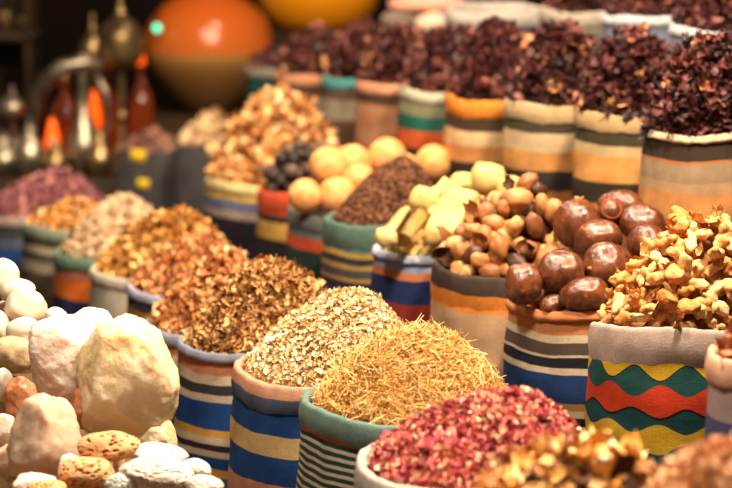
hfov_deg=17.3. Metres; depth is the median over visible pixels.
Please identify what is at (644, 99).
flower
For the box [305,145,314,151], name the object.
berry
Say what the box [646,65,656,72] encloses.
flower
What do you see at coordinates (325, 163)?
ball
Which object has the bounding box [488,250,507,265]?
nutmeg
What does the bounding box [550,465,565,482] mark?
flake
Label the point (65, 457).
rock
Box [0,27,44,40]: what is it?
shelf
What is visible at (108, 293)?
sack
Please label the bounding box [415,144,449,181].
ball
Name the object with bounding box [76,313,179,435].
rock
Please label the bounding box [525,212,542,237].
nutmeg
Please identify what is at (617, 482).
flake
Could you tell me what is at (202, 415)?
sack
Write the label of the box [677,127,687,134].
flower
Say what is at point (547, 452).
flake
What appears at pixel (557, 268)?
nut
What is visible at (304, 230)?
sack
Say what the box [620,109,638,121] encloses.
flower
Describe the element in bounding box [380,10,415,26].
bundle
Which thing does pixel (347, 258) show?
sack
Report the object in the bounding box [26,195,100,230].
heap
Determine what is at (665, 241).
ginger root
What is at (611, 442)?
flake
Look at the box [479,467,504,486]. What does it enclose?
flake
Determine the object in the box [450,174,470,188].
chunk
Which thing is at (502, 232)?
nutmeg
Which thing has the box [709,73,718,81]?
flower
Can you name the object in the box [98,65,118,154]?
bottle
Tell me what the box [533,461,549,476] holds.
flake
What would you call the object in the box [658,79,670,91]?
flower
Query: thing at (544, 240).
nutmeg
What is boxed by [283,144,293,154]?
berry
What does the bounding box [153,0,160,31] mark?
lamp
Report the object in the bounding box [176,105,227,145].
heap
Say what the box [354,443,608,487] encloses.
sack
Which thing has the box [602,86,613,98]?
flower
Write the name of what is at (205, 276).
heap
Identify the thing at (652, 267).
ginger root
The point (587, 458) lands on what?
flake
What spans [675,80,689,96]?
flower
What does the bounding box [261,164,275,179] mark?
berry
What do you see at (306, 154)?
berry
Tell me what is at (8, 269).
stone
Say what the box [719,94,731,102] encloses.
flower
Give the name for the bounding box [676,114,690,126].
flower
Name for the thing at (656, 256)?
ginger root
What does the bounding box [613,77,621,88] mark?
flower
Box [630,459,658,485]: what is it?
flake
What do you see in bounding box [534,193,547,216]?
nutmeg
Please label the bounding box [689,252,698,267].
ginger root
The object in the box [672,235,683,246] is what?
ginger root
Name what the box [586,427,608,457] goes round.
flake
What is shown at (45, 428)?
rock
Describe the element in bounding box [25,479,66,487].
stone
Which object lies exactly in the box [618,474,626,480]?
flake
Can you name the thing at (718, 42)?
flower
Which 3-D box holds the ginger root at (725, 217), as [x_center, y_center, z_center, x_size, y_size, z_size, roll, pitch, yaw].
[0.534,-0.030,3.536,0.017,0.027,0.033,-4,10,-26]
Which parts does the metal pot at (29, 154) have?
handle, lid, spout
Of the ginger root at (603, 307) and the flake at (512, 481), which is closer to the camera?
the flake at (512, 481)
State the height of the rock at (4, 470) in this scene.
0.054 m
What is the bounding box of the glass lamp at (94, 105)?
[89,90,100,128]
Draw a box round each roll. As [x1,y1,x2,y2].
[385,205,413,228]
[395,204,427,247]
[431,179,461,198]
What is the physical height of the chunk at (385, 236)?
0.034 m
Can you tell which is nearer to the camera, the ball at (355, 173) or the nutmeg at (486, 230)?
the nutmeg at (486, 230)
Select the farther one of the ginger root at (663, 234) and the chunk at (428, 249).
the chunk at (428, 249)
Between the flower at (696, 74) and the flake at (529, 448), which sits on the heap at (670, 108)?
the flower at (696, 74)
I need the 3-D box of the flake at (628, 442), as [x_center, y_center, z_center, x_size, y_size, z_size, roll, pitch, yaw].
[0.290,0.217,2.637,0.023,0.024,0.023,4,10,24]
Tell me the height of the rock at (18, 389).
0.074 m
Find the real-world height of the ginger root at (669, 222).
0.030 m
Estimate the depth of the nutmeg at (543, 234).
3.96 m
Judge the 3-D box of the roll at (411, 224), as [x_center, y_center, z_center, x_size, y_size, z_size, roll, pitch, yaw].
[0.076,-0.031,4.146,0.034,0.070,0.086,5,10,29]
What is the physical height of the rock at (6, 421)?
0.046 m
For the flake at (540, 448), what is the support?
on the heap at (566, 478)
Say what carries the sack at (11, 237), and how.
on the floor
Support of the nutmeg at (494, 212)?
in the sack at (474, 305)
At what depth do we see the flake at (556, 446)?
2.61 m
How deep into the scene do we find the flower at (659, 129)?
4.06 m
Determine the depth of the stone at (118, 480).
3.09 m
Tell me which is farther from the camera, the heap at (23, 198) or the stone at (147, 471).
the heap at (23, 198)
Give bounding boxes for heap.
[0,165,105,216]
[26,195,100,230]
[59,192,155,259]
[95,202,228,278]
[121,126,176,151]
[127,227,249,295]
[148,245,246,334]
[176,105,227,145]
[181,253,328,354]
[205,80,341,185]
[243,285,403,387]
[248,42,283,68]
[275,20,341,75]
[300,313,507,424]
[321,14,385,78]
[333,154,433,225]
[356,21,423,84]
[365,385,596,487]
[397,21,471,92]
[442,14,527,100]
[502,16,598,106]
[543,0,608,12]
[573,28,671,115]
[604,0,680,18]
[642,33,731,136]
[645,433,731,487]
[670,0,731,31]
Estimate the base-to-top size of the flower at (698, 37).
0.020 m
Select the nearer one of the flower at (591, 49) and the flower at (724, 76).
the flower at (724, 76)
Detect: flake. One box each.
[476,479,483,487]
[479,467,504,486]
[483,450,503,472]
[497,447,523,465]
[497,459,526,487]
[497,475,520,487]
[511,450,535,472]
[513,466,528,481]
[520,432,539,452]
[522,472,537,479]
[524,481,545,487]
[531,434,547,454]
[532,432,548,459]
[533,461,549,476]
[533,465,550,478]
[538,454,554,464]
[539,450,556,464]
[543,427,566,440]
[547,438,557,451]
[547,447,559,466]
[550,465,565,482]
[551,459,567,467]
[553,433,582,469]
[558,438,575,453]
[559,436,570,463]
[563,445,593,465]
[565,465,576,479]
[567,481,574,487]
[569,437,577,448]
[571,425,596,444]
[573,462,593,482]
[574,436,584,450]
[574,450,585,467]
[581,426,594,444]
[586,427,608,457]
[586,477,602,487]
[588,451,600,474]
[591,428,607,443]
[592,455,616,475]
[602,481,618,487]
[605,430,611,436]
[606,441,630,459]
[607,477,620,485]
[608,438,617,446]
[610,453,636,487]
[612,476,635,485]
[617,446,627,454]
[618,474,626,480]
[619,430,641,450]
[629,447,646,459]
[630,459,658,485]
[636,472,650,480]
[638,480,649,487]
[647,468,659,480]
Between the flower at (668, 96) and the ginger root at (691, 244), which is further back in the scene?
the flower at (668, 96)
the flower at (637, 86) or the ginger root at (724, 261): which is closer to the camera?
the ginger root at (724, 261)
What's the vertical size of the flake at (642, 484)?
0.016 m
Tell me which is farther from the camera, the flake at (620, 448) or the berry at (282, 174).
the berry at (282, 174)
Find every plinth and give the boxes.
[125,103,244,142]
[239,22,380,102]
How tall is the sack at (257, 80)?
0.663 m
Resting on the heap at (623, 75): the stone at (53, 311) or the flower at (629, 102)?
the flower at (629, 102)
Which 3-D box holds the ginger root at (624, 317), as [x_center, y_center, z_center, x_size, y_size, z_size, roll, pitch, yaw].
[0.377,0.107,3.478,0.036,0.019,0.012,3,10,19]
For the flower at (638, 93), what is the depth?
4.33 m
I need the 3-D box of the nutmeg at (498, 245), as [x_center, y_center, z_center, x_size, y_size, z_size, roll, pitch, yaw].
[0.219,0.005,3.937,0.031,0.043,0.031,-8,12,-41]
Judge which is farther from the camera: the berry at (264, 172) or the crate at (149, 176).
the crate at (149, 176)
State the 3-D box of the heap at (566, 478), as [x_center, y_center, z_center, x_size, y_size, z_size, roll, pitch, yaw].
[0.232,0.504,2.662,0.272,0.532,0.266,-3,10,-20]
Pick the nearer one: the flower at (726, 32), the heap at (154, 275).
the flower at (726, 32)
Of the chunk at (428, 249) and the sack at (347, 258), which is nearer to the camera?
the chunk at (428, 249)
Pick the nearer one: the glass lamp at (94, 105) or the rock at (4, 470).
the rock at (4, 470)
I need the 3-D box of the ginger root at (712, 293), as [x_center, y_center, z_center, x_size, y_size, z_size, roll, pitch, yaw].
[0.497,0.071,3.477,0.033,0.037,0.037,-4,10,-25]
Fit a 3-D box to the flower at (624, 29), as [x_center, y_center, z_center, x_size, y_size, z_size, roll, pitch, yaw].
[0.471,-0.395,4.412,0.027,0.023,0.023,-7,12,-39]
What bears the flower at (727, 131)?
on the heap at (670, 108)
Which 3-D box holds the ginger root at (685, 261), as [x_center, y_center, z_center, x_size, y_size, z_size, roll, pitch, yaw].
[0.461,0.034,3.472,0.027,0.044,0.044,-6,11,-32]
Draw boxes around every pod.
[711,326,731,345]
[715,336,731,357]
[721,350,731,366]
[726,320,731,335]
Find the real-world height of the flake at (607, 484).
0.018 m
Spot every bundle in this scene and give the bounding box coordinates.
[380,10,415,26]
[388,0,465,14]
[415,12,444,30]
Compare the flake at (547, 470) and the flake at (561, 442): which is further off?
the flake at (561, 442)
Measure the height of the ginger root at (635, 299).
0.024 m
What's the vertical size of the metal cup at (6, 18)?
0.061 m
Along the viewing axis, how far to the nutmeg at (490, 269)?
3.93 m
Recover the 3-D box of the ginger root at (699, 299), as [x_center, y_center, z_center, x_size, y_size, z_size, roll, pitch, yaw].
[0.468,0.088,3.456,0.041,0.024,0.022,-3,9,-16]
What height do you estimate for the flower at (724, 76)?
0.021 m
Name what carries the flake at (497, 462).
on the heap at (566, 478)
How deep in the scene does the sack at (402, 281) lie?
4.16 m
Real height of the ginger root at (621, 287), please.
0.035 m
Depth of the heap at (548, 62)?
4.61 m
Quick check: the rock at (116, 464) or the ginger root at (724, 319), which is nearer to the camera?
the rock at (116, 464)
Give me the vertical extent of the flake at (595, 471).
0.024 m
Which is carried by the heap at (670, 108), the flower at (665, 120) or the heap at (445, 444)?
the flower at (665, 120)
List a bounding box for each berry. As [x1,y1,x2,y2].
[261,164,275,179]
[262,166,272,176]
[265,168,281,182]
[266,183,279,192]
[273,152,287,168]
[275,172,289,182]
[275,176,286,186]
[280,163,287,172]
[282,182,291,190]
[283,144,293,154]
[284,164,299,179]
[288,149,300,155]
[288,153,301,165]
[293,139,305,150]
[295,169,306,179]
[297,161,305,168]
[301,149,313,161]
[302,162,310,175]
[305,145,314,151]
[314,142,328,150]
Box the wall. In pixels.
[42,0,543,139]
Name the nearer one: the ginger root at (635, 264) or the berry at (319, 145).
the ginger root at (635, 264)
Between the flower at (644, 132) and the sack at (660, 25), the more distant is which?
the sack at (660, 25)
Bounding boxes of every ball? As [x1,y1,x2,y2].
[288,179,319,212]
[309,147,347,183]
[319,177,354,212]
[339,144,371,167]
[342,164,372,186]
[368,137,405,169]
[406,153,417,161]
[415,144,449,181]
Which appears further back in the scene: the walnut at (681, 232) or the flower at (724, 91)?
the flower at (724, 91)
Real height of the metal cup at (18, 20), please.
0.047 m
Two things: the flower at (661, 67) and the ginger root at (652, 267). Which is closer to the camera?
the ginger root at (652, 267)
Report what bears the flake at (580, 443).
on the heap at (566, 478)
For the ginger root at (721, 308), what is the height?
0.026 m
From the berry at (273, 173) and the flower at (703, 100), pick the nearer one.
the flower at (703, 100)
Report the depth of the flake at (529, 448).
2.65 m
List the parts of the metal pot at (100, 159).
handle, lid, spout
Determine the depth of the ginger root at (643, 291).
3.49 m
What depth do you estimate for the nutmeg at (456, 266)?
3.96 m
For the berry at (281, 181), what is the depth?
5.11 m
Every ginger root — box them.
[596,310,615,324]
[599,304,605,317]
[600,314,613,323]
[605,287,614,298]
[605,294,611,305]
[608,270,636,294]
[611,292,630,314]
[612,305,631,317]
[614,311,637,323]
[615,275,630,293]
[623,311,632,326]
[625,259,651,269]
[625,275,645,283]
[625,282,639,295]
[626,266,638,286]
[627,293,639,306]
[627,299,647,312]
[629,312,651,322]
[636,266,662,285]
[636,274,643,286]
[639,253,649,268]
[639,303,660,312]
[640,236,660,260]
[640,242,648,255]
[640,286,646,298]
[643,290,655,301]
[644,243,672,254]
[645,261,655,277]
[645,268,666,285]
[646,263,684,284]
[648,308,666,326]
[649,250,669,269]
[649,300,683,327]
[653,234,677,246]
[654,279,679,300]
[656,288,677,303]
[657,262,671,278]
[660,231,670,237]
[664,215,675,228]
[665,256,678,267]
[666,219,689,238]
[666,246,692,258]
[666,298,701,314]
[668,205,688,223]
[668,259,703,298]
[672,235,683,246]
[673,217,689,237]
[674,320,697,328]
[676,254,694,278]
[677,285,695,294]
[680,239,688,251]
[685,234,697,251]
[686,228,712,239]
[686,240,702,255]
[687,221,708,229]
[687,278,709,289]
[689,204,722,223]
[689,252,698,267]
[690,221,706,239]
[693,297,704,303]
[693,304,716,327]
[694,297,713,319]
[701,280,723,301]
[704,260,721,276]
[707,246,721,259]
[707,278,731,290]
[709,217,729,231]
[711,232,717,240]
[711,321,725,329]
[712,257,730,270]
[712,300,729,316]
[712,313,731,322]
[713,233,727,246]
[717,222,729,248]
[718,290,725,295]
[719,248,725,257]
[720,213,731,231]
[722,258,731,274]
[723,248,731,257]
[725,236,731,254]
[725,290,731,300]
[726,297,731,307]
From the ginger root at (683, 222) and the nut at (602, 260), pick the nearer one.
the ginger root at (683, 222)
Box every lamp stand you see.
[0,85,27,146]
[80,12,105,89]
[97,0,143,173]
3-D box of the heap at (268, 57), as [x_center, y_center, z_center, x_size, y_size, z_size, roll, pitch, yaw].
[-0.223,-0.490,6.356,0.193,0.089,0.202,-9,12,-44]
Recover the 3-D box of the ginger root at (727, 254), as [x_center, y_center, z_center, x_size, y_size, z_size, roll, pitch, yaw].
[0.536,0.014,3.526,0.038,0.031,0.023,-2,9,-13]
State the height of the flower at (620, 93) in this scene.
0.022 m
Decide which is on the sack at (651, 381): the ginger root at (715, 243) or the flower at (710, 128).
the ginger root at (715, 243)
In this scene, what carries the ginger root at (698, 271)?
on the sack at (651, 381)
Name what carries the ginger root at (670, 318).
on the sack at (651, 381)
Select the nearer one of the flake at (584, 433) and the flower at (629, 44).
the flake at (584, 433)
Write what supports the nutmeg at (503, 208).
on the nutmeg at (506, 219)
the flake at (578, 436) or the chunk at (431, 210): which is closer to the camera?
the flake at (578, 436)
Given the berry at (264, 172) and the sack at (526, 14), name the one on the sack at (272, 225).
the berry at (264, 172)
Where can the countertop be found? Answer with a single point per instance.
(108, 186)
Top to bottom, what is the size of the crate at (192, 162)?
0.438 m
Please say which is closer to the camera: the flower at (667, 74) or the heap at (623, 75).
the flower at (667, 74)
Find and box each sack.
[0,217,27,300]
[20,218,70,309]
[53,247,98,313]
[88,263,126,318]
[124,279,163,319]
[145,318,179,425]
[174,333,244,487]
[203,176,259,261]
[227,356,309,487]
[244,64,276,102]
[256,176,308,258]
[273,70,321,113]
[286,205,328,279]
[296,383,505,487]
[320,75,356,147]
[320,210,385,290]
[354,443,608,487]
[355,80,400,151]
[370,219,436,325]
[397,85,445,185]
[429,202,551,379]
[443,90,503,197]
[444,2,539,33]
[501,96,575,202]
[502,288,614,431]
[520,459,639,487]
[538,4,602,42]
[572,106,642,260]
[585,237,731,468]
[600,11,671,49]
[638,129,731,277]
[668,22,728,49]
[704,342,731,437]
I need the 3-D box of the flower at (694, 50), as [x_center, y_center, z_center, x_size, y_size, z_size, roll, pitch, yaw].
[0.560,-0.333,4.069,0.020,0.024,0.022,-1,9,-6]
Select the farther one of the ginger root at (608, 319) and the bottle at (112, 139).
the bottle at (112, 139)
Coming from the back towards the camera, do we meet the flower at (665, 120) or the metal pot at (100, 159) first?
the metal pot at (100, 159)
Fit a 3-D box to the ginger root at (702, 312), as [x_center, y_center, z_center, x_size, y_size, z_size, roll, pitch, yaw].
[0.485,0.103,3.454,0.041,0.038,0.028,-7,12,-39]
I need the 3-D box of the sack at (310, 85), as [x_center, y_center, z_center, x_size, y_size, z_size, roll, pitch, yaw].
[-0.126,-0.332,6.073,0.224,0.236,0.217,-4,10,-24]
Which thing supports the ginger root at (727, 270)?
on the sack at (651, 381)
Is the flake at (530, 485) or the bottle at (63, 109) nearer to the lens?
the flake at (530, 485)
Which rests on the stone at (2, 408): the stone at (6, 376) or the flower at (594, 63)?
the stone at (6, 376)
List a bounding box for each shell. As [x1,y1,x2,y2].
[430,226,450,253]
[431,247,453,265]
[462,198,479,222]
[470,232,487,245]
[478,197,489,204]
[502,176,514,189]
[514,238,534,253]
[553,232,568,249]
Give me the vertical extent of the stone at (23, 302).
0.059 m
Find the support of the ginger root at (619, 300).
on the sack at (651, 381)
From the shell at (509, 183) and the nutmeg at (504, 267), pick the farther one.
the shell at (509, 183)
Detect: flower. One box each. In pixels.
[579,106,588,113]
[582,91,589,99]
[585,68,591,75]
[587,94,598,107]
[589,45,599,54]
[589,60,598,71]
[592,68,601,75]
[594,48,606,58]
[594,99,604,111]
[597,50,615,70]
[598,107,610,120]
[600,37,614,49]
[600,73,615,86]
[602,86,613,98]
[602,96,614,105]
[607,68,620,75]
[612,25,623,35]
[612,42,624,51]
[612,104,621,114]
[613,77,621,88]
[614,23,628,33]
[614,34,625,43]
[614,51,626,58]
[614,89,627,97]
[616,97,631,107]
[620,58,631,71]
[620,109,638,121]
[625,42,634,52]
[626,49,635,59]
[628,31,640,42]
[630,79,640,91]
[632,86,640,100]
[632,98,643,111]
[633,44,647,56]
[635,110,641,119]
[637,20,648,31]
[637,31,648,42]
[638,124,649,139]
[640,70,652,80]
[641,91,647,102]
[642,111,649,126]
[644,83,653,92]
[646,53,659,65]
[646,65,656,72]
[647,43,657,54]
[647,87,665,101]
[650,95,657,104]
[651,73,664,86]
[653,114,667,127]
[655,60,667,71]
[657,38,670,49]
[657,125,663,131]
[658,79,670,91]
[659,96,669,106]
[662,71,671,79]
[664,58,672,68]
[665,88,673,98]
[666,114,678,127]
[666,130,677,139]
[668,44,682,56]
[669,54,683,67]
[669,72,681,82]
[669,79,678,89]
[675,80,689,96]
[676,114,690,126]
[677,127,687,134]
[678,108,686,114]
[680,32,694,45]
[680,74,689,84]
[681,90,696,104]
[682,52,695,67]
[682,131,697,143]
[684,120,694,130]
[685,102,698,119]
[688,71,702,85]
[690,42,700,54]
[693,34,705,43]
[694,122,708,134]
[696,42,709,57]
[696,95,707,106]
[697,59,708,71]
[697,78,708,89]
[698,111,709,122]
[702,40,713,49]
[702,79,716,90]
[703,118,714,130]
[704,91,716,103]
[705,100,718,111]
[707,32,721,42]
[709,47,720,55]
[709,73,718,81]
[709,111,719,119]
[711,129,722,137]
[714,40,723,49]
[714,51,724,60]
[716,29,726,41]
[717,80,729,95]
[718,57,728,68]
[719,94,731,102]
[719,113,728,123]
[721,30,728,37]
[721,123,730,135]
[722,72,731,81]
[723,40,731,46]
[724,46,731,56]
[724,56,731,67]
[725,31,731,43]
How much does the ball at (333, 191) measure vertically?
0.076 m
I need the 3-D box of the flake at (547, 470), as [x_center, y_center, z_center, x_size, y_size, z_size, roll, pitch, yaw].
[0.190,0.244,2.590,0.019,0.020,0.022,1,9,6]
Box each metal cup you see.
[0,12,12,31]
[15,16,22,31]
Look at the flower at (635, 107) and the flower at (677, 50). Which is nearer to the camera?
the flower at (677, 50)
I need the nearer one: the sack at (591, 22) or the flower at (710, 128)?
the flower at (710, 128)
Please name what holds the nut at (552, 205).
in the sack at (474, 305)
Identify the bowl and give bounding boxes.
[258,0,377,28]
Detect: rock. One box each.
[0,413,14,445]
[0,444,15,481]
[4,376,36,417]
[6,393,81,479]
[12,472,56,487]
[28,314,95,402]
[57,453,77,480]
[70,388,83,429]
[75,307,112,325]
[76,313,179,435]
[113,459,124,473]
[134,420,177,445]
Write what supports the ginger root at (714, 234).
on the sack at (651, 381)
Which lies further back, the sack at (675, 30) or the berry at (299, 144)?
the berry at (299, 144)
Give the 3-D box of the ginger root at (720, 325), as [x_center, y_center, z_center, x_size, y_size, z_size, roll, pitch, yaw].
[0.506,0.121,3.463,0.025,0.019,0.018,-6,11,-35]
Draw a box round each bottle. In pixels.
[48,74,76,165]
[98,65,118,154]
[128,54,154,141]
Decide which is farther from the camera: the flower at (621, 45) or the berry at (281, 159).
the berry at (281, 159)
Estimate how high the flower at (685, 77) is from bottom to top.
0.022 m
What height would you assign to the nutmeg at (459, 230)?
0.030 m
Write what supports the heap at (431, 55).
in the sack at (421, 115)
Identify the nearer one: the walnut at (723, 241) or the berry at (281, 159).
the walnut at (723, 241)
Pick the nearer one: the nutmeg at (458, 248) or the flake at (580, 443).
the flake at (580, 443)
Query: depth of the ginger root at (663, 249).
3.51 m
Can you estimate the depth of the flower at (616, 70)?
4.33 m
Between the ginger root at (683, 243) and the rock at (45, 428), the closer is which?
the rock at (45, 428)
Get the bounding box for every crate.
[118,148,176,211]
[176,143,212,216]
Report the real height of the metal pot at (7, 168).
0.133 m
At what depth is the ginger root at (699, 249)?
3.49 m
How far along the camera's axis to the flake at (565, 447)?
2.59 m
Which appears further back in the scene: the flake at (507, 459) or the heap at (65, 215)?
the heap at (65, 215)
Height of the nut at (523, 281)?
0.068 m
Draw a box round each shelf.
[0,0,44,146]
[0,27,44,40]
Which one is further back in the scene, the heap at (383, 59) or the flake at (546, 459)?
the heap at (383, 59)
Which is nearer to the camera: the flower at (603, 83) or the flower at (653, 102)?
the flower at (653, 102)
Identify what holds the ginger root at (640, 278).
on the sack at (651, 381)
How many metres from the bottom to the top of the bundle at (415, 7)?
0.062 m
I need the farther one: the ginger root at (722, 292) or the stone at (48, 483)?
the ginger root at (722, 292)
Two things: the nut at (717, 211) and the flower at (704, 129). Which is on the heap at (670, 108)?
the flower at (704, 129)
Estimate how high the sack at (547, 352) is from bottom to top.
0.351 m
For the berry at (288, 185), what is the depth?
5.12 m
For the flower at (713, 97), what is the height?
0.023 m
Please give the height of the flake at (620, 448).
0.026 m
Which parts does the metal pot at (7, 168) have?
lid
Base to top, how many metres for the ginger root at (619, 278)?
0.044 m
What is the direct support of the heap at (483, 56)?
in the sack at (473, 133)
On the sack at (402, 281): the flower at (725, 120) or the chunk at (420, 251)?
the chunk at (420, 251)
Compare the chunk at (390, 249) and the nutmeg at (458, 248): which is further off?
the chunk at (390, 249)
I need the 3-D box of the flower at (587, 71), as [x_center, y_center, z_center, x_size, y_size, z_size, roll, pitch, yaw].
[0.412,-0.316,4.385,0.025,0.026,0.023,-1,9,-5]
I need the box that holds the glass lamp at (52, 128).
[45,118,59,149]
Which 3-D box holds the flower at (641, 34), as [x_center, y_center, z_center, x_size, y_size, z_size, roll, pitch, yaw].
[0.502,-0.377,4.379,0.023,0.026,0.026,-4,10,-22]
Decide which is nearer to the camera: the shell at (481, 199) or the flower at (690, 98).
the flower at (690, 98)
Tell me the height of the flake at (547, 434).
0.022 m
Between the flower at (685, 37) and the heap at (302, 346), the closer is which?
the heap at (302, 346)
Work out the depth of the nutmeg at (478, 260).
3.93 m
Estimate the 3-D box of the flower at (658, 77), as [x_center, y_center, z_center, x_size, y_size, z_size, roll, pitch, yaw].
[0.502,-0.280,4.099,0.028,0.025,0.026,2,9,14]
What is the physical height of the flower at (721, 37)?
0.024 m
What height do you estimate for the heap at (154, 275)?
0.136 m
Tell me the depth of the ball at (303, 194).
4.72 m
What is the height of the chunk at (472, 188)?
0.043 m
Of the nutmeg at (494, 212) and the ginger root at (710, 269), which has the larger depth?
the nutmeg at (494, 212)
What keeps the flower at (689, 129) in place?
on the heap at (670, 108)
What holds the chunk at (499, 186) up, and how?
in the sack at (402, 281)
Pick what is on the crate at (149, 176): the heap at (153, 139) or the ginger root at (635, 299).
the heap at (153, 139)
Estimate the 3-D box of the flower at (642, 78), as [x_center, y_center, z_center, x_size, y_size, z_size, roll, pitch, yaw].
[0.504,-0.301,4.342,0.033,0.033,0.027,-9,12,-43]
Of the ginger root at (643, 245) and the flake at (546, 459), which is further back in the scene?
the ginger root at (643, 245)
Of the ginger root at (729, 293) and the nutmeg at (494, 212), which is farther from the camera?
the nutmeg at (494, 212)
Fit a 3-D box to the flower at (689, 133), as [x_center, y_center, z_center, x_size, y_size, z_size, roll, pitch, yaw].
[0.546,-0.179,4.028,0.021,0.022,0.026,-7,11,-38]
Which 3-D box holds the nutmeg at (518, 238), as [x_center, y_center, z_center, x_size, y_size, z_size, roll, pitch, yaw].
[0.254,0.001,3.958,0.023,0.028,0.037,-5,10,-29]
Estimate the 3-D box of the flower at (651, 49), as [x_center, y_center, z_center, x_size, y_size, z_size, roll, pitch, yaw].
[0.520,-0.354,4.353,0.020,0.024,0.027,-7,11,-30]
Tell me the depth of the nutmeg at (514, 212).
3.99 m
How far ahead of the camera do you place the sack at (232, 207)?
5.41 m
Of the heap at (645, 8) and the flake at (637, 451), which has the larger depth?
the heap at (645, 8)
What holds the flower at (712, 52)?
on the heap at (670, 108)
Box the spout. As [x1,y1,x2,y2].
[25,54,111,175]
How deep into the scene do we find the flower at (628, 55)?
4.35 m
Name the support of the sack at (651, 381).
on the step
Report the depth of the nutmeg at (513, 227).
3.94 m
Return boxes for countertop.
[0,166,118,199]
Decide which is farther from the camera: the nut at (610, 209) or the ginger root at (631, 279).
the nut at (610, 209)
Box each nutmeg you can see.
[444,235,464,248]
[450,242,468,260]
[450,260,465,273]
[453,223,465,235]
[459,264,478,275]
[460,244,483,263]
[462,241,485,253]
[464,223,480,238]
[470,252,489,268]
[475,202,494,223]
[476,224,491,249]
[478,263,501,277]
[481,215,504,231]
[487,210,508,216]
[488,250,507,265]
[489,190,505,209]
[489,234,508,259]
[495,199,511,216]
[496,229,513,249]
[500,263,508,277]
[501,216,510,228]
[504,215,523,236]
[505,187,533,209]
[506,253,526,266]
[510,208,524,216]
[510,215,526,234]
[513,236,523,251]
[516,172,538,190]
[520,240,538,258]
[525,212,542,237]
[525,242,540,260]
[528,223,545,241]
[530,182,547,198]
[533,244,557,267]
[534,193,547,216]
[541,234,549,244]
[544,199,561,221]
[546,232,558,246]
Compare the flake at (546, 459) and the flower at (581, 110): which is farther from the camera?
the flower at (581, 110)
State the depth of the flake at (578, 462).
2.58 m
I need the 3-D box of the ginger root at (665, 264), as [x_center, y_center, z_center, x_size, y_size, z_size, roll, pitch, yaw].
[0.433,0.038,3.473,0.018,0.028,0.026,-8,12,-43]
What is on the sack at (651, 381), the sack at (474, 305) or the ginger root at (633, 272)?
the ginger root at (633, 272)
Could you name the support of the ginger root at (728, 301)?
on the sack at (651, 381)
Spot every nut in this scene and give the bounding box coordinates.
[505,263,542,305]
[529,289,549,309]
[537,248,584,293]
[539,293,564,311]
[553,196,600,248]
[559,276,607,310]
[574,219,622,255]
[583,242,632,287]
[597,190,643,207]
[597,198,624,223]
[616,203,665,236]
[627,225,662,256]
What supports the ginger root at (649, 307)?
on the sack at (651, 381)
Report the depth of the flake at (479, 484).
2.64 m
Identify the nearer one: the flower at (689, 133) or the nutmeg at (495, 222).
the nutmeg at (495, 222)
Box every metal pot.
[0,130,16,176]
[8,118,54,177]
[44,138,73,170]
[81,128,120,177]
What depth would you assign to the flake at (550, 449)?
2.64 m
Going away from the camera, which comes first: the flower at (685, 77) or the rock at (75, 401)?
the rock at (75, 401)
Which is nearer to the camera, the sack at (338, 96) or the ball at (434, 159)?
the ball at (434, 159)
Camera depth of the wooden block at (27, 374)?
3.57 m
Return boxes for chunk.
[374,227,399,246]
[384,246,395,253]
[393,241,417,255]
[408,246,426,255]
[409,185,439,210]
[423,221,452,248]
[424,186,479,235]
[425,246,434,255]
[427,203,437,219]
[437,176,449,184]
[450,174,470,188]
[453,172,479,192]
[471,162,505,191]
[496,175,518,191]
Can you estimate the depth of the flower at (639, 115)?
4.32 m
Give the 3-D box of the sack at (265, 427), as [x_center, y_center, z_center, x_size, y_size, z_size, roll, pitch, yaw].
[-0.046,0.390,3.706,0.334,0.429,0.323,-1,9,-7]
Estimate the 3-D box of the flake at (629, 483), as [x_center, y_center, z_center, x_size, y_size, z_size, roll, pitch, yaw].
[0.278,0.256,2.589,0.027,0.012,0.009,-1,9,-4]
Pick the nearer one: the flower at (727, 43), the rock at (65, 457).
the rock at (65, 457)
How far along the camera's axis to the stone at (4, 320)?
3.55 m
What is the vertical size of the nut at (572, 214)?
0.085 m
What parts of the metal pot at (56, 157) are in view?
lid, spout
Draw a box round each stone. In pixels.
[0,258,19,283]
[0,278,35,300]
[0,300,4,312]
[0,310,9,337]
[0,335,30,373]
[0,368,12,401]
[0,402,4,413]
[4,288,46,321]
[6,317,35,341]
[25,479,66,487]
[45,307,66,318]
[59,457,114,487]
[77,431,139,461]
[104,473,135,487]
[118,455,193,487]
[130,442,188,460]
[182,458,210,475]
[185,475,223,487]
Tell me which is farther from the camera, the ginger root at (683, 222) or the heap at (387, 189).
the heap at (387, 189)
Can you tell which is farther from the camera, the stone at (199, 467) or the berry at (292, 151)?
the berry at (292, 151)
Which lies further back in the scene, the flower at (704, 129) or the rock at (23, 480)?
the flower at (704, 129)
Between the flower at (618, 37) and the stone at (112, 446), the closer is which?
the stone at (112, 446)
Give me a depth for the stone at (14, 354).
3.48 m
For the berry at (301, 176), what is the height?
0.027 m
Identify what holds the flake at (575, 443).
on the heap at (566, 478)
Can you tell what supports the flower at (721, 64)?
on the heap at (670, 108)
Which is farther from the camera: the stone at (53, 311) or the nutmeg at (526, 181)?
the nutmeg at (526, 181)
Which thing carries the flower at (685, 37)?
on the heap at (670, 108)
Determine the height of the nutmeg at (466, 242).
0.046 m

